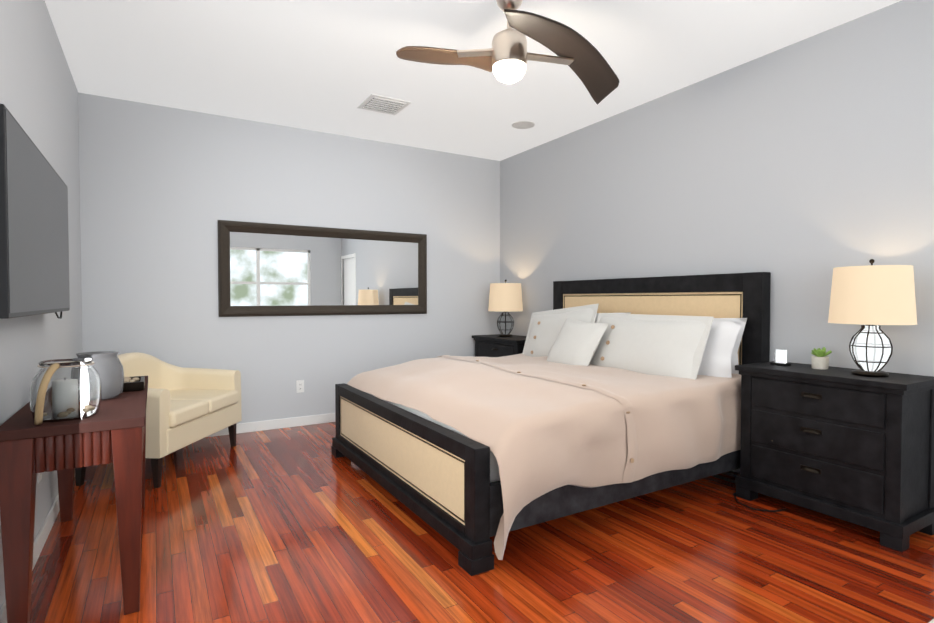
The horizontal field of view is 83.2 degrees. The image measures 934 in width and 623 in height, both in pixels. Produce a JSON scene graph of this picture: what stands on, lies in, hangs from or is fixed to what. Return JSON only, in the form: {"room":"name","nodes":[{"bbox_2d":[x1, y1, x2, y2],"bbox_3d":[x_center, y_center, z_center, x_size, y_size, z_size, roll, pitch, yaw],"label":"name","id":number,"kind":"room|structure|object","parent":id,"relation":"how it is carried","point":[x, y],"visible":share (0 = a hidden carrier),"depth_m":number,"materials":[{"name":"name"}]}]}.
{"room":"bedroom","nodes":[
{"label":"bedroom","id":0,"kind":"room"},
{"bbox_2d":[0,0,82,608],"bbox_3d":[-1.515,-0.236,1.471,0.120,2.800,6.293,-1,2,-31],"label":"wall","id":1,"kind":"structure","parent":0,"point":[38,95],"depth_m":2.65,"materials":[{"name":"grey paint"}]},
{"bbox_2d":[0,104,69,318],"bbox_3d":[-1.776,-0.294,2.133,0.110,0.683,1.340,-1,2,-31],"label":"tv","id":2,"kind":"object","parent":1,"relation":"attached to","point":[34,257],"visible":1,"depth_m":1.87,"materials":[{"name":"plastic"}]},
{"bbox_2d":[0,476,74,622],"bbox_3d":[-1.458,1.119,1.537,0.013,0.088,6.053,-1,2,-31],"label":"baseboard","id":3,"kind":"structure","parent":1,"relation":"attached to","point":[43,534],"depth_m":2.53,"materials":[{"name":"white"}]},
{"bbox_2d":[38,473,41,482],"bbox_3d":[-2.060,0.760,2.536,0.008,0.116,0.072,-1,2,-31],"label":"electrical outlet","id":4,"kind":"object","parent":1,"relation":"attached to","point":[39,477],"visible":0.38,"depth_m":2.51,"materials":[{"name":"white plastic"}]},
{"bbox_2d":[78,93,499,423],"bbox_3d":[-1.344,-0.321,5.163,3.950,2.800,0.120,-1,2,-31],"label":"wall","id":5,"kind":"structure","parent":0,"point":[163,190],"depth_m":4.77,"materials":[{"name":"grey paint"}]},
{"bbox_2d":[207,413,334,436],"bbox_3d":[-1.305,1.036,5.140,3.900,0.088,0.013,-1,2,-31],"label":"baseboard","id":6,"kind":"structure","parent":5,"relation":"attached to","point":[330,417],"depth_m":4.87,"materials":[{"name":"white"}]},
{"bbox_2d":[296,380,303,392],"bbox_3d":[-1.577,0.709,4.973,0.072,0.116,0.008,-1,2,-31],"label":"electrical outlet","id":7,"kind":"object","parent":5,"relation":"attached to","point":[299,386],"visible":1,"depth_m":4.97,"materials":[{"name":"white plastic"}]},
{"bbox_2d":[218,220,426,316],"bbox_3d":[-1.297,-0.387,5.093,2.020,0.845,0.044,-1,2,-31],"label":"mirror","id":8,"kind":"object","parent":5,"relation":"attached to","point":[267,269],"visible":1,"depth_m":5.02,"materials":[{"name":"brown mirror"}]},
{"bbox_2d":[44,0,901,160],"bbox_3d":[0.234,-1.709,2.478,4.190,0.100,6.293,-1,2,-31],"label":"ceiling","id":9,"kind":"structure","parent":0,"point":[327,66],"depth_m":3.47,"materials":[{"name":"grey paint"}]},
{"bbox_2d":[357,94,410,114],"bbox_3d":[-0.683,-1.694,4.323,0.340,0.016,0.340,-1,2,-31],"label":"ceiling vent","id":10,"kind":"object","parent":9,"relation":"in","point":[382,104],"visible":1,"depth_m":4.29,"materials":[{"name":"white plastic"}]},
{"bbox_2d":[396,0,618,104],"bbox_3d":[0.324,-1.434,2.769,1.293,0.463,0.651,-1,2,-31],"label":"fan","id":11,"kind":"object","parent":9,"relation":"hanging from","point":[505,57],"visible":1,"depth_m":2.72,"materials":[{"name":"brown wood"}]},
{"bbox_2d":[512,121,534,128],"bbox_3d":[0.518,-1.710,4.827,0.216,0.006,0.216,-1,2,-31],"label":"speaker","id":12,"kind":"object","parent":9,"relation":"attached to","point":[523,124],"visible":1,"depth_m":4.80},
{"bbox_2d":[30,422,933,622],"bbox_3d":[0.234,1.190,2.544,4.190,0.100,6.293,-1,2,-31],"label":"floor","id":13,"kind":"structure","parent":0,"point":[299,524],"depth_m":2.43,"materials":[{"name":"brown wood"}]},
{"bbox_2d":[0,376,147,622],"bbox_3d":[-1.734,0.766,2.433,0.440,0.752,1.270,-1,2,-31],"label":"console table","id":14,"kind":"object","parent":13,"relation":"on","point":[113,430],"visible":0.85,"depth_m":1.91,"materials":[{"name":"brown wood"}]},
{"bbox_2d":[30,358,101,424],"bbox_3d":[-1.495,0.293,1.959,0.212,0.217,0.293,-1,2,-31],"label":"jar candle","id":15,"kind":"object","parent":14,"relation":"on","point":[65,390],"visible":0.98,"depth_m":1.92,"materials":[{"name":"clear glass"}]},
{"bbox_2d":[76,351,123,399],"bbox_3d":[-1.667,0.289,2.375,0.200,0.205,0.200,-1,2,-31],"label":"jar","id":16,"kind":"object","parent":14,"relation":"on","point":[108,366],"visible":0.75,"depth_m":2.34,"materials":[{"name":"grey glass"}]},
{"bbox_2d":[123,376,144,391],"bbox_3d":[-1.733,0.355,2.604,0.230,0.062,0.230,-1,2,-31],"label":"decorative tray","id":17,"kind":"object","parent":14,"relation":"on","point":[136,383],"visible":0.38,"depth_m":2.56,"materials":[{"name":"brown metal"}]},
{"bbox_2d":[75,352,241,487],"bbox_3d":[-2.196,0.705,3.830,0.680,0.810,1.030,0,1,4],"label":"loveseat","id":18,"kind":"object","parent":13,"relation":"on","point":[185,407],"visible":0.69,"depth_m":3.83,"materials":[{"name":"beige leather"}]},
{"bbox_2d":[472,334,526,356],"bbox_3d":[0.457,0.670,5.579,0.443,0.800,0.848,-1,2,-31],"label":"nightstand","id":19,"kind":"object","parent":13,"relation":"on","point":[494,345],"visible":0.21,"depth_m":5.46,"materials":[{"name":"black wood"}]},
{"bbox_2d":[488,280,522,336],"bbox_3d":[0.413,-0.036,5.629,0.372,0.610,0.372,-1,2,-31],"label":"lamp","id":20,"kind":"object","parent":19,"relation":"on","point":[505,298],"visible":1,"depth_m":5.50,"materials":[{"name":"beige fabric"}]},
{"bbox_2d":[331,272,770,575],"bbox_3d":[0.470,0.425,3.741,2.293,1.375,2.265,-1,2,-31],"label":"bed","id":21,"kind":"object","parent":13,"relation":"on","point":[598,393],"visible":0.98,"depth_m":3.01,"materials":[{"name":"beige fabric"}]},
{"bbox_2d":[733,492,786,511],"bbox_3d":[1.808,1.120,3.169,0.505,0.009,0.330,-1,2,-31],"label":"cord","id":22,"kind":"object","parent":13,"relation":"on","point":[758,509],"visible":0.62,"depth_m":2.98,"materials":[{"name":"black plastic"}]},
{"bbox_2d":[735,361,933,551],"bbox_3d":[2.026,0.731,2.941,0.443,0.800,0.848,-1,2,-31],"label":"nightstand","id":23,"kind":"object","parent":13,"relation":"on","point":[845,444],"visible":1,"depth_m":2.71,"materials":[{"name":"black wood"}]},
{"bbox_2d":[770,349,790,365],"bbox_3d":[1.897,0.278,3.179,0.060,0.095,0.090,-1,2,-31],"label":"glass","id":24,"kind":"object","parent":23,"relation":"on","point":[780,357],"visible":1,"depth_m":3.16,"materials":[{"name":"white glass"}]},
{"bbox_2d":[811,347,831,368],"bbox_3d":[2.037,0.267,3.021,0.112,0.124,0.105,-1,2,-31],"label":"plant","id":25,"kind":"object","parent":23,"relation":"on","point":[820,359],"visible":1,"depth_m":3.00,"materials":[{"name":"green plant"}]},
{"bbox_2d":[828,259,916,376],"bbox_3d":[2.120,0.030,2.759,0.372,0.610,0.372,-1,2,-31],"label":"lamp","id":26,"kind":"object","parent":23,"relation":"on","point":[870,299],"visible":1,"depth_m":2.65,"materials":[{"name":"beige fabric"}]},
{"bbox_2d":[500,0,933,376],"bbox_3d":[1.983,-0.283,3.551,0.120,2.800,6.293,-1,2,-31],"label":"wall","id":27,"kind":"structure","parent":0,"point":[799,171],"depth_m":3.41,"materials":[{"name":"grey paint"}]}
]}

